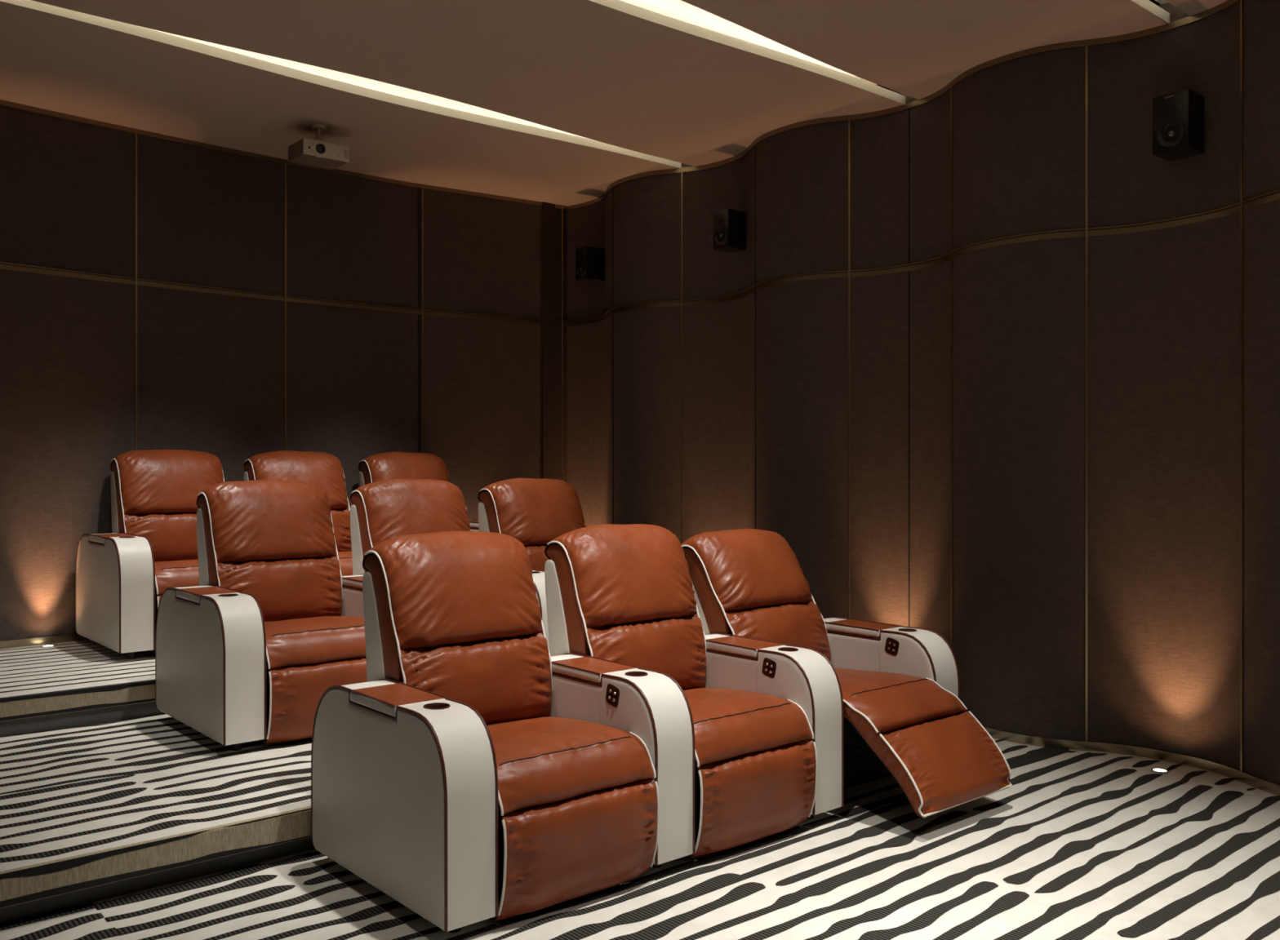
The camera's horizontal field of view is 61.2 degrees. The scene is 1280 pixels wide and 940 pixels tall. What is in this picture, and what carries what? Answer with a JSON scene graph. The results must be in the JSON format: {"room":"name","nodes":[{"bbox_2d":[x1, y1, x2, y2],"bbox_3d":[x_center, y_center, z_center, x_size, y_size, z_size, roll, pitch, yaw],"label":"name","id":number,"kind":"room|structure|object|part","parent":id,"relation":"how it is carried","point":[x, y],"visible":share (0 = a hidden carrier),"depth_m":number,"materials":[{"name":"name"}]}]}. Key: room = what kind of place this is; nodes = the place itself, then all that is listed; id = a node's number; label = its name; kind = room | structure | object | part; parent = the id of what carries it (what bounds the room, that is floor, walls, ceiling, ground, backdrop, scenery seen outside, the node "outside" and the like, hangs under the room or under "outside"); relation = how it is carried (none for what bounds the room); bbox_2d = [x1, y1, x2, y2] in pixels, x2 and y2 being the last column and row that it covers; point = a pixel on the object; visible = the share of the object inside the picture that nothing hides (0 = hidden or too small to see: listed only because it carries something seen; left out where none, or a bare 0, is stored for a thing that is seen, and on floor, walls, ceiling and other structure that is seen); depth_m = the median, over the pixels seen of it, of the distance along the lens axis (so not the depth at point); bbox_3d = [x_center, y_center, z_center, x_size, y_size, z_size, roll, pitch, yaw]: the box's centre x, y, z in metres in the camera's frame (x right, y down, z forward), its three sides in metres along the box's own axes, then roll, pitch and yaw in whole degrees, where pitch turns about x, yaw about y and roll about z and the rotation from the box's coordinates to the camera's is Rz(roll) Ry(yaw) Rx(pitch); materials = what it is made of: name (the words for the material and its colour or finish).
{"room":"home theater","nodes":[
{"label":"home theater","id":0,"kind":"room"},
{"bbox_2d":[0,640,155,721],"bbox_3d":[-2.632,1.081,6.272,6.750,0.107,1.845,0,0,-41],"label":"step","id":1,"kind":"structure","parent":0,"point":[36,681],"depth_m":5.29,"materials":[{"name":"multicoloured carpet"}]},
{"bbox_2d":[40,644,55,648],"bbox_3d":[-3.430,1.026,6.267,0.072,0.004,0.072,0,0,-41],"label":"uplight","id":2,"kind":"object","parent":1,"relation":"on","point":[47,646],"visible":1,"depth_m":6.26,"materials":[{"name":"silver metal"}]},
{"bbox_2d":[75,449,224,659],"bbox_3d":[-2.674,0.453,6.396,0.998,1.151,0.972,0,0,-41],"label":"recliner chair","id":3,"kind":"object","parent":1,"relation":"on","point":[122,575],"visible":0.59,"depth_m":6.33,"materials":[{"name":"beige leather"}]},
{"bbox_3d":[-2.992,0.393,6.147,0.188,0.037,0.315,0,0,-41],"label":"storage lid","id":4,"kind":"part","parent":3,"relation":"part of","materials":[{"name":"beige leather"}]},
{"bbox_3d":[-2.994,0.678,6.149,0.167,0.602,0.918,0,0,-41],"label":"armrest","id":5,"kind":"part","parent":3,"relation":"part of","materials":[{"name":"beige leather"}]},
{"bbox_3d":[-2.885,0.264,6.643,0.605,0.627,0.273,0,0,-41],"label":"backrest","id":6,"kind":"part","parent":3,"relation":"part of","materials":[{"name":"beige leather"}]},
{"bbox_2d":[124,512,198,562],"bbox_3d":[-2.776,0.428,6.515,0.609,0.324,0.113,0,0,-41],"label":"lumbar cushion","id":7,"kind":"object","parent":3,"relation":"on","point":[172,536],"depth_m":6.44,"materials":[{"name":"brown leather"}]},
{"bbox_2d":[110,449,223,515],"bbox_3d":[-2.878,0.073,6.635,0.609,0.390,0.342,0,0,-41],"label":"cushion","id":8,"kind":"object","parent":3,"relation":"on","point":[143,482],"depth_m":6.50,"materials":[{"name":"brown leather"}]},
{"bbox_2d":[154,560,199,595],"bbox_3d":[-2.591,0.602,6.300,0.605,0.168,0.656,0,0,-41],"label":"seat cushion","id":9,"kind":"object","parent":3,"relation":"on","point":[167,573],"depth_m":5.97,"materials":[{"name":"brown leather"}]},
{"bbox_2d":[243,450,352,576],"bbox_3d":[-1.986,0.452,6.983,0.809,1.153,0.973,0,0,-41],"label":"recliner chair","id":10,"kind":"object","parent":1,"relation":"on","point":[323,470],"visible":0.27,"depth_m":7.12,"materials":[{"name":"beige leather"}]},
{"bbox_3d":[-2.271,0.264,7.169,0.605,0.627,0.273,0,0,-41],"label":"backrest","id":11,"kind":"part","parent":10,"relation":"part of","materials":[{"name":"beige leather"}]},
{"bbox_2d":[243,450,348,509],"bbox_3d":[-2.263,0.071,7.159,0.609,0.392,0.344,0,0,-41],"label":"cushion","id":12,"kind":"object","parent":10,"relation":"on","point":[323,470],"depth_m":7.10,"materials":[{"name":"brown leather"}]},
{"bbox_2d":[330,509,351,551],"bbox_3d":[-2.161,0.428,7.041,0.609,0.325,0.112,0,0,-41],"label":"lumbar cushion","id":13,"kind":"object","parent":10,"relation":"on","point":[340,517],"depth_m":7.16,"materials":[{"name":"brown leather"}]},
{"bbox_2d":[337,551,352,576],"bbox_3d":[-1.977,0.603,6.825,0.605,0.166,0.655,0,0,-41],"label":"seat cushion","id":14,"kind":"object","parent":10,"relation":"on","point":[345,561],"depth_m":6.61,"materials":[{"name":"brown leather"}]},
{"bbox_2d":[358,452,479,531],"bbox_3d":[-1.372,0.452,7.508,0.809,1.153,0.973,0,0,-41],"label":"recliner chair","id":15,"kind":"object","parent":1,"relation":"on","point":[388,465],"visible":0.16,"depth_m":7.58,"materials":[{"name":"beige leather"}]},
{"bbox_3d":[-1.656,0.264,7.694,0.605,0.627,0.273,0,0,-41],"label":"backrest","id":16,"kind":"part","parent":15,"relation":"part of","materials":[{"name":"beige leather"}]},
{"bbox_2d":[358,452,449,482],"bbox_3d":[-1.648,0.071,7.685,0.609,0.392,0.344,0,0,-41],"label":"cushion","id":17,"kind":"object","parent":15,"relation":"on","point":[388,465],"depth_m":7.58,"materials":[{"name":"brown leather"}]},
{"bbox_3d":[-1.149,0.393,7.723,0.188,0.037,0.315,0,0,-41],"label":"storage lid","id":18,"kind":"part","parent":15,"relation":"part of","materials":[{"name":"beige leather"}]},
{"bbox_2d":[0,713,311,908],"bbox_3d":[-1.535,1.259,4.805,6.989,0.110,1.910,0,0,-41],"label":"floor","id":19,"kind":"structure","parent":0,"point":[85,806],"depth_m":3.90,"materials":[{"name":"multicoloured carpet"}]},
{"bbox_2d":[0,701,164,737],"bbox_3d":[-2.051,1.170,5.593,6.750,0.071,0.022,0,0,-41],"label":"step","id":20,"kind":"structure","parent":19,"relation":"on","point":[30,725],"depth_m":5.07,"materials":[{"name":"grey"}]},
{"bbox_2d":[155,480,367,751],"bbox_3d":[-1.648,0.630,5.170,0.998,1.151,0.972,0,0,-41],"label":"recliner chair","id":21,"kind":"object","parent":19,"relation":"on","point":[273,622],"visible":0.79,"depth_m":4.93,"materials":[{"name":"beige leather"}]},
{"bbox_3d":[-1.967,0.570,4.921,0.188,0.037,0.315,0,0,-41],"label":"storage lid","id":22,"kind":"part","parent":21,"relation":"part of","materials":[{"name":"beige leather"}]},
{"bbox_3d":[-1.969,0.855,4.923,0.167,0.602,0.918,0,0,-41],"label":"armrest","id":23,"kind":"part","parent":21,"relation":"part of","materials":[{"name":"beige leather"}]},
{"bbox_3d":[-1.860,0.441,5.418,0.605,0.627,0.273,0,0,-41],"label":"backrest","id":24,"kind":"part","parent":21,"relation":"part of","materials":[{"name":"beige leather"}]},
{"bbox_2d":[196,480,336,562],"bbox_3d":[-1.853,0.250,5.410,0.609,0.390,0.342,0,0,-41],"label":"cushion","id":25,"kind":"object","parent":21,"relation":"on","point":[259,521],"depth_m":5.28,"materials":[{"name":"brown leather"}]},
{"bbox_2d":[217,555,342,622],"bbox_3d":[-1.750,0.605,5.290,0.609,0.324,0.113,0,0,-41],"label":"lumbar cushion","id":26,"kind":"object","parent":21,"relation":"on","point":[285,588],"depth_m":5.27,"materials":[{"name":"brown leather"}]},
{"bbox_2d":[264,616,366,669],"bbox_3d":[-1.566,0.779,5.074,0.605,0.168,0.656,0,0,-41],"label":"seat cushion","id":27,"kind":"object","parent":21,"relation":"on","point":[291,642],"depth_m":4.82,"materials":[{"name":"brown leather"}]},
{"bbox_3d":[-1.354,0.855,5.448,0.167,0.602,0.918,0,0,-41],"label":"armrest","id":28,"kind":"part","parent":21,"relation":"part of","materials":[{"name":"beige leather"}]},
{"bbox_3d":[-1.353,0.570,5.446,0.188,0.037,0.315,0,0,-41],"label":"storage lid","id":29,"kind":"part","parent":21,"relation":"part of","materials":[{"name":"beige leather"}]},
{"bbox_2d":[349,479,549,650],"bbox_3d":[-0.961,0.629,5.757,0.809,1.153,0.973,0,0,-41],"label":"recliner chair","id":30,"kind":"object","parent":19,"relation":"on","point":[381,511],"visible":0.15,"depth_m":5.79,"materials":[{"name":"beige leather"}]},
{"bbox_3d":[-1.246,0.441,5.943,0.605,0.627,0.273,0,0,-41],"label":"backrest","id":31,"kind":"part","parent":30,"relation":"part of","materials":[{"name":"beige leather"}]},
{"bbox_2d":[349,479,471,546],"bbox_3d":[-1.238,0.248,5.934,0.609,0.392,0.344,0,0,-41],"label":"cushion","id":32,"kind":"object","parent":30,"relation":"on","point":[381,511],"depth_m":5.80,"materials":[{"name":"brown leather"}]},
{"bbox_3d":[-0.740,0.855,5.974,0.167,0.602,0.918,0,0,-41],"label":"armrest","id":33,"kind":"part","parent":30,"relation":"part of","materials":[{"name":"beige leather"}]},
{"bbox_2d":[477,478,586,570],"bbox_3d":[-0.347,0.629,6.282,0.809,1.153,0.973,0,0,-41],"label":"recliner chair","id":34,"kind":"object","parent":19,"relation":"on","point":[533,512],"visible":0.23,"depth_m":6.31,"materials":[{"name":"beige leather"}]},
{"bbox_3d":[-0.631,0.441,6.468,0.605,0.627,0.273,0,0,-41],"label":"backrest","id":35,"kind":"part","parent":34,"relation":"part of","materials":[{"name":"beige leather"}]},
{"bbox_2d":[524,544,549,570],"bbox_3d":[-0.522,0.605,6.340,0.609,0.325,0.112,0,0,-41],"label":"lumbar cushion","id":36,"kind":"object","parent":34,"relation":"on","point":[535,553],"depth_m":6.24,"materials":[{"name":"brown leather"}]},
{"bbox_2d":[0,105,539,641],"bbox_3d":[-3.066,-0.415,6.652,6.620,3.600,0.366,0,0,-43],"label":"wall","id":37,"kind":"structure","parent":0,"point":[211,367],"depth_m":7.08,"materials":[{"name":"brown fabric"}]},
{"bbox_2d":[0,633,89,649],"bbox_3d":[-3.037,1.006,6.623,6.606,0.046,0.307,0,0,-43],"label":"baseboard","id":38,"kind":"structure","parent":37,"relation":"attached to","point":[24,642],"depth_m":6.33,"materials":[{"name":"gold metal"}]},
{"bbox_2d":[135,133,137,450],"bbox_3d":[-3.131,-0.541,6.718,0.011,3.140,0.017,0,0,-41],"label":"trim","id":39,"kind":"structure","parent":37,"relation":"attached to","point":[135,134],"depth_m":6.71,"materials":[{"name":"gold metal"}]},
{"bbox_2d":[0,99,567,210],"bbox_3d":[-3.038,-2.097,6.624,6.606,0.032,0.306,0,0,-43],"label":"trim","id":40,"kind":"structure","parent":37,"relation":"attached to","point":[7,104],"depth_m":7.18,"materials":[{"name":"brown metal"}]},
{"bbox_2d":[0,262,567,326],"bbox_3d":[-3.040,-1.159,6.626,6.606,0.028,0.298,0,0,-43],"label":"trim","id":41,"kind":"structure","parent":37,"relation":"attached to","point":[6,267],"depth_m":7.21,"materials":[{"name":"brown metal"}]},
{"bbox_2d":[284,164,286,450],"bbox_3d":[-2.421,-0.541,7.379,0.010,3.140,0.016,0,0,-41],"label":"trim","id":42,"kind":"structure","parent":37,"relation":"attached to","point":[285,164],"depth_m":7.37,"materials":[{"name":"gold metal"}]},
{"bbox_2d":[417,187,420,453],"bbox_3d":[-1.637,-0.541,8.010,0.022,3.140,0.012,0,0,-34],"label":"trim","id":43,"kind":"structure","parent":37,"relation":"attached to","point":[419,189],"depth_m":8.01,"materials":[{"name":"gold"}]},
{"bbox_2d":[422,188,423,453],"bbox_3d":[-1.615,-0.541,8.022,0.010,3.140,0.017,0,0,-41],"label":"trim","id":44,"kind":"structure","parent":37,"relation":"attached to","point":[422,188],"depth_m":8.02,"materials":[{"name":"gold metal"}]},
{"bbox_2d":[539,205,541,479],"bbox_3d":[-0.789,-0.541,8.549,0.008,3.140,0.017,0,0,-41],"label":"trim","id":45,"kind":"structure","parent":37,"relation":"attached to","point":[540,206],"depth_m":8.54,"materials":[{"name":"gold metal"}]},
{"bbox_2d":[541,201,567,482],"bbox_3d":[-0.658,-0.541,8.669,0.335,3.140,0.065,0,0,-41],"label":"wall","id":46,"kind":"structure","parent":0,"point":[551,216],"depth_m":8.60,"materials":[{"name":"brown"}]},
{"bbox_2d":[0,0,1227,206],"bbox_3d":[0.229,-2.281,2.925,6.950,0.340,10.750,0,0,-41],"label":"ceiling","id":47,"kind":"structure","parent":0,"point":[558,102],"depth_m":5.74,"materials":[{"name":"paint"}]},
{"bbox_2d":[288,124,349,169],"bbox_3d":[-1.976,-2.000,6.659,0.295,0.223,0.249,0,0,-41],"label":"ceiling projector","id":48,"kind":"object","parent":47,"relation":"hanging from","point":[316,153],"visible":1,"depth_m":6.61,"materials":[{"name":"white plastic"}]},
{"bbox_3d":[-1.910,-1.941,6.582,0.291,0.095,0.015,0,0,-41],"label":"panel","id":49,"kind":"part","parent":48,"relation":"part of","materials":[{"name":"beige plastic"}]},
{"bbox_2d":[0,737,1279,939],"bbox_3d":[1.288,1.383,1.493,7.002,0.003,6.996,0,0,-41],"label":"floor","id":50,"kind":"structure","parent":0,"point":[1081,845],"depth_m":3.58,"materials":[{"name":"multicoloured carpet"}]},
{"bbox_2d":[0,836,315,924],"bbox_3d":[-0.876,1.349,4.218,6.750,0.071,0.022,0,0,-41],"label":"step","id":51,"kind":"structure","parent":50,"relation":"on","point":[33,908],"depth_m":3.57,"materials":[{"name":"grey"}]},
{"bbox_2d":[311,531,695,933],"bbox_3d":[-0.471,0.809,3.769,0.998,1.151,0.972,0,0,-41],"label":"recliner chair","id":52,"kind":"object","parent":50,"relation":"on","point":[477,773],"visible":1,"depth_m":3.57,"materials":[{"name":"beige leather"}]},
{"bbox_3d":[-0.790,0.749,3.520,0.188,0.037,0.315,0,0,-41],"label":"storage lid","id":53,"kind":"part","parent":52,"relation":"part of","materials":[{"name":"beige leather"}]},
{"bbox_3d":[-0.792,1.034,3.522,0.167,0.602,0.918,0,0,-41],"label":"armrest","id":54,"kind":"part","parent":52,"relation":"part of","materials":[{"name":"beige leather"}]},
{"bbox_3d":[-0.683,0.620,4.016,0.605,0.627,0.273,0,0,-41],"label":"backrest","id":55,"kind":"part","parent":52,"relation":"part of","materials":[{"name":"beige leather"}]},
{"bbox_2d":[362,531,542,649],"bbox_3d":[-0.676,0.429,4.008,0.609,0.390,0.342,0,0,-41],"label":"cushion","id":56,"kind":"object","parent":52,"relation":"on","point":[444,590],"depth_m":3.87,"materials":[{"name":"brown leather"}]},
{"bbox_2d":[400,632,551,725],"bbox_3d":[-0.573,0.784,3.888,0.609,0.324,0.113,0,0,-41],"label":"lumbar cushion","id":57,"kind":"object","parent":52,"relation":"on","point":[506,677],"depth_m":3.87,"materials":[{"name":"brown leather"}]},
{"bbox_2d":[487,716,653,816],"bbox_3d":[-0.389,0.958,3.673,0.605,0.168,0.656,0,0,-41],"label":"seat cushion","id":58,"kind":"object","parent":52,"relation":"on","point":[544,766],"depth_m":3.49,"materials":[{"name":"brown leather"}]},
{"bbox_3d":[-0.176,0.749,4.045,0.188,0.037,0.315,0,0,-41],"label":"storage lid","id":59,"kind":"part","parent":52,"relation":"part of","materials":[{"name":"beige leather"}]},
{"bbox_3d":[-0.095,0.797,3.811,0.008,0.078,0.078,0,0,-41],"label":"control panel","id":60,"kind":"part","parent":52,"relation":"part of","materials":[{"name":"black plastic"}]},
{"bbox_3d":[-0.177,1.034,4.047,0.167,0.602,0.918,0,0,-41],"label":"armrest","id":61,"kind":"part","parent":52,"relation":"part of","materials":[{"name":"beige leather"}]},
{"bbox_2d":[544,524,844,858],"bbox_3d":[0.216,0.808,4.356,0.809,1.153,0.973,0,0,-41],"label":"recliner chair","id":62,"kind":"object","parent":50,"relation":"on","point":[767,716],"visible":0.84,"depth_m":4.27,"materials":[{"name":"beige leather"}]},
{"bbox_3d":[-0.069,0.620,4.542,0.605,0.627,0.273,0,0,-41],"label":"backrest","id":63,"kind":"part","parent":62,"relation":"part of","materials":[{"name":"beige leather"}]},
{"bbox_2d":[544,524,697,627],"bbox_3d":[-0.061,0.427,4.532,0.609,0.392,0.344,0,0,-41],"label":"cushion","id":64,"kind":"object","parent":62,"relation":"on","point":[604,575],"depth_m":4.39,"materials":[{"name":"brown leather"}]},
{"bbox_2d":[586,614,706,690],"bbox_3d":[0.041,0.784,4.414,0.609,0.325,0.112,0,0,-41],"label":"lumbar cushion","id":65,"kind":"object","parent":62,"relation":"on","point":[674,646],"depth_m":4.40,"materials":[{"name":"brown leather"}]},
{"bbox_3d":[0.439,0.749,4.570,0.188,0.037,0.315,0,0,-41],"label":"storage lid","id":66,"kind":"part","parent":62,"relation":"part of","materials":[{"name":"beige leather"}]},
{"bbox_2d":[683,688,812,768],"bbox_3d":[0.225,0.959,4.199,0.605,0.166,0.655,0,0,-41],"label":"seat cushion","id":67,"kind":"object","parent":62,"relation":"on","point":[734,727],"depth_m":4.02,"materials":[{"name":"brown leather"}]},
{"bbox_3d":[0.519,0.797,4.336,0.008,0.078,0.078,0,0,-41],"label":"control panel","id":68,"kind":"part","parent":62,"relation":"part of","materials":[{"name":"black plastic"}]},
{"bbox_3d":[0.437,1.034,4.572,0.167,0.602,0.918,0,0,-41],"label":"armrest","id":69,"kind":"part","parent":62,"relation":"part of","materials":[{"name":"beige leather"}]},
{"bbox_2d":[680,528,1012,818],"bbox_3d":[0.905,0.836,4.793,0.809,1.098,1.398,0,0,-41],"label":"recliner chair","id":70,"kind":"object","parent":50,"relation":"on","point":[904,711],"visible":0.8,"depth_m":4.78,"materials":[{"name":"beige leather"}]},
{"bbox_3d":[0.515,0.653,5.104,0.605,0.580,0.368,0,0,-41],"label":"backrest","id":71,"kind":"part","parent":70,"relation":"part of","materials":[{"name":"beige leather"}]},
{"bbox_2d":[680,528,812,612],"bbox_3d":[0.504,0.462,5.115,0.609,0.351,0.387,0,0,-41],"label":"cushion","id":72,"kind":"object","parent":70,"relation":"on","point":[740,570],"depth_m":4.96,"materials":[{"name":"brown leather"}]},
{"bbox_2d":[724,601,831,662],"bbox_3d":[0.640,0.786,4.957,0.609,0.314,0.152,0,0,-41],"label":"lumbar cushion","id":73,"kind":"object","parent":70,"relation":"on","point":[798,624],"depth_m":4.92,"materials":[{"name":"brown leather"}]},
{"bbox_3d":[1.053,0.749,5.096,0.188,0.037,0.315,0,0,-41],"label":"storage lid","id":74,"kind":"part","parent":70,"relation":"part of","materials":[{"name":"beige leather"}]},
{"bbox_3d":[1.052,1.034,5.098,0.167,0.602,0.918,0,0,-41],"label":"armrest","id":75,"kind":"part","parent":70,"relation":"part of","materials":[{"name":"beige leather"}]},
{"bbox_3d":[1.134,0.797,4.861,0.008,0.078,0.078,0,0,-41],"label":"control panel","id":76,"kind":"part","parent":70,"relation":"part of","materials":[{"name":"black plastic"}]},
{"bbox_2d":[834,668,965,734],"bbox_3d":[0.890,0.963,4.665,0.605,0.146,0.811,0,0,-41],"label":"seat cushion","id":77,"kind":"object","parent":70,"relation":"on","point":[877,701],"depth_m":4.42,"materials":[{"name":"brown leather"}]},
{"bbox_2d":[1151,768,1168,773],"bbox_3d":[2.384,1.382,4.958,0.072,0.004,0.072,0,0,-41],"label":"uplight","id":78,"kind":"object","parent":50,"relation":"on","point":[1154,770],"visible":1,"depth_m":4.95,"materials":[{"name":"silver metal"}]},
{"bbox_2d":[567,0,1279,784],"bbox_3d":[2.629,-0.415,4.873,0.310,3.600,10.392,0,0,-41],"label":"wall","id":79,"kind":"structure","parent":0,"point":[1163,305],"depth_m":5.55,"materials":[{"name":"brown fabric"}]},
{"bbox_2d":[561,204,562,480],"bbox_3d":[-0.624,-0.541,8.655,0.008,3.140,0.022,0,0,-14],"label":"trim","id":80,"kind":"structure","parent":79,"relation":"attached to","point":[562,205],"depth_m":8.64,"materials":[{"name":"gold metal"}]},
{"bbox_2d":[575,245,604,283],"bbox_3d":[-0.364,-1.568,8.296,0.239,0.245,0.135,0,0,-41],"label":"wall speaker","id":81,"kind":"object","parent":79,"relation":"attached to","point":[589,260],"visible":1,"depth_m":8.23,"materials":[{"name":"black"}]},
{"bbox_2d":[612,187,613,524],"bbox_3d":[-0.196,-0.363,7.985,0.014,3.496,0.008,0,0,-23],"label":"trim","id":82,"kind":"structure","parent":79,"relation":"attached to","point":[612,188],"depth_m":7.98,"materials":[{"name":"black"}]},
{"bbox_2d":[681,172,682,543],"bbox_3d":[0.297,-0.363,7.589,0.008,3.496,0.016,0,0,19],"label":"trim","id":83,"kind":"structure","parent":79,"relation":"attached to","point":[682,172],"depth_m":7.58,"materials":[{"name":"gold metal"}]},
{"bbox_2d":[713,208,746,253],"bbox_3d":[0.610,-1.578,7.175,0.224,0.250,0.145,0,0,-41],"label":"wall speaker","id":84,"kind":"object","parent":79,"relation":"attached to","point":[729,224],"visible":1,"depth_m":7.11,"materials":[{"name":"black"}]},
{"bbox_2d":[755,145,755,528],"bbox_3d":[0.747,-0.363,6.947,0.014,3.496,0.008,0,0,-12],"label":"trim","id":85,"kind":"structure","parent":79,"relation":"attached to","point":[755,145],"depth_m":6.94,"materials":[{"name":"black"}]},
{"bbox_2d":[848,120,849,619],"bbox_3d":[1.250,-0.363,6.456,0.009,3.496,0.017,0,0,18],"label":"trim","id":86,"kind":"structure","parent":79,"relation":"attached to","point":[848,120],"depth_m":6.45,"materials":[{"name":"gold metal"}]},
{"bbox_2d":[567,0,1239,210],"bbox_3d":[2.611,-2.097,4.832,0.250,0.032,10.358,0,0,-41],"label":"trim","id":87,"kind":"structure","parent":79,"relation":"attached to","point":[1175,24],"depth_m":5.94,"materials":[{"name":"brown metal"}]},
{"bbox_2d":[908,108,910,626],"bbox_3d":[1.557,-0.363,6.248,0.013,3.496,0.009,0,0,-41],"label":"trim","id":88,"kind":"structure","parent":79,"relation":"attached to","point":[908,108],"depth_m":6.24,"materials":[{"name":"gold"}]},
{"bbox_2d":[567,189,1279,326],"bbox_3d":[2.614,-1.159,4.835,0.243,0.028,10.356,0,0,-41],"label":"trim","id":89,"kind":"structure","parent":79,"relation":"attached to","point":[1275,197],"depth_m":5.67,"materials":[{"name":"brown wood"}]},
{"bbox_2d":[951,87,952,649],"bbox_3d":[1.705,-0.363,5.892,0.017,3.496,0.009,0,0,-9],"label":"trim","id":90,"kind":"structure","parent":79,"relation":"attached to","point":[951,87],"depth_m":5.89,"materials":[{"name":"gold metal"}]},
{"bbox_2d":[1085,45,1087,742],"bbox_3d":[2.198,-0.363,5.324,0.010,3.496,0.018,0,0,18],"label":"trim","id":91,"kind":"structure","parent":79,"relation":"attached to","point":[1086,46],"depth_m":5.32,"materials":[{"name":"gold metal"}]},
{"bbox_2d":[983,726,1279,795],"bbox_3d":[3.741,1.362,3.509,0.252,0.046,6.880,0,0,-41],"label":"baseboard","id":92,"kind":"structure","parent":79,"relation":"attached to","point":[1264,785],"depth_m":5.20,"materials":[{"name":"brown wood"}]},
{"bbox_2d":[1152,88,1204,161],"bbox_3d":[2.500,-1.588,5.008,0.211,0.265,0.165,0,0,-41],"label":"wall speaker","id":93,"kind":"object","parent":79,"relation":"attached to","point":[1178,117],"visible":1,"depth_m":4.95,"materials":[{"name":"black"}]},
{"bbox_2d":[1240,0,1243,771],"bbox_3d":[2.672,-0.363,4.793,0.018,3.496,0.010,0,0,-9],"label":"trim","id":94,"kind":"structure","parent":79,"relation":"attached to","point":[1241,1],"depth_m":4.79,"materials":[{"name":"gold metal"}]}
]}

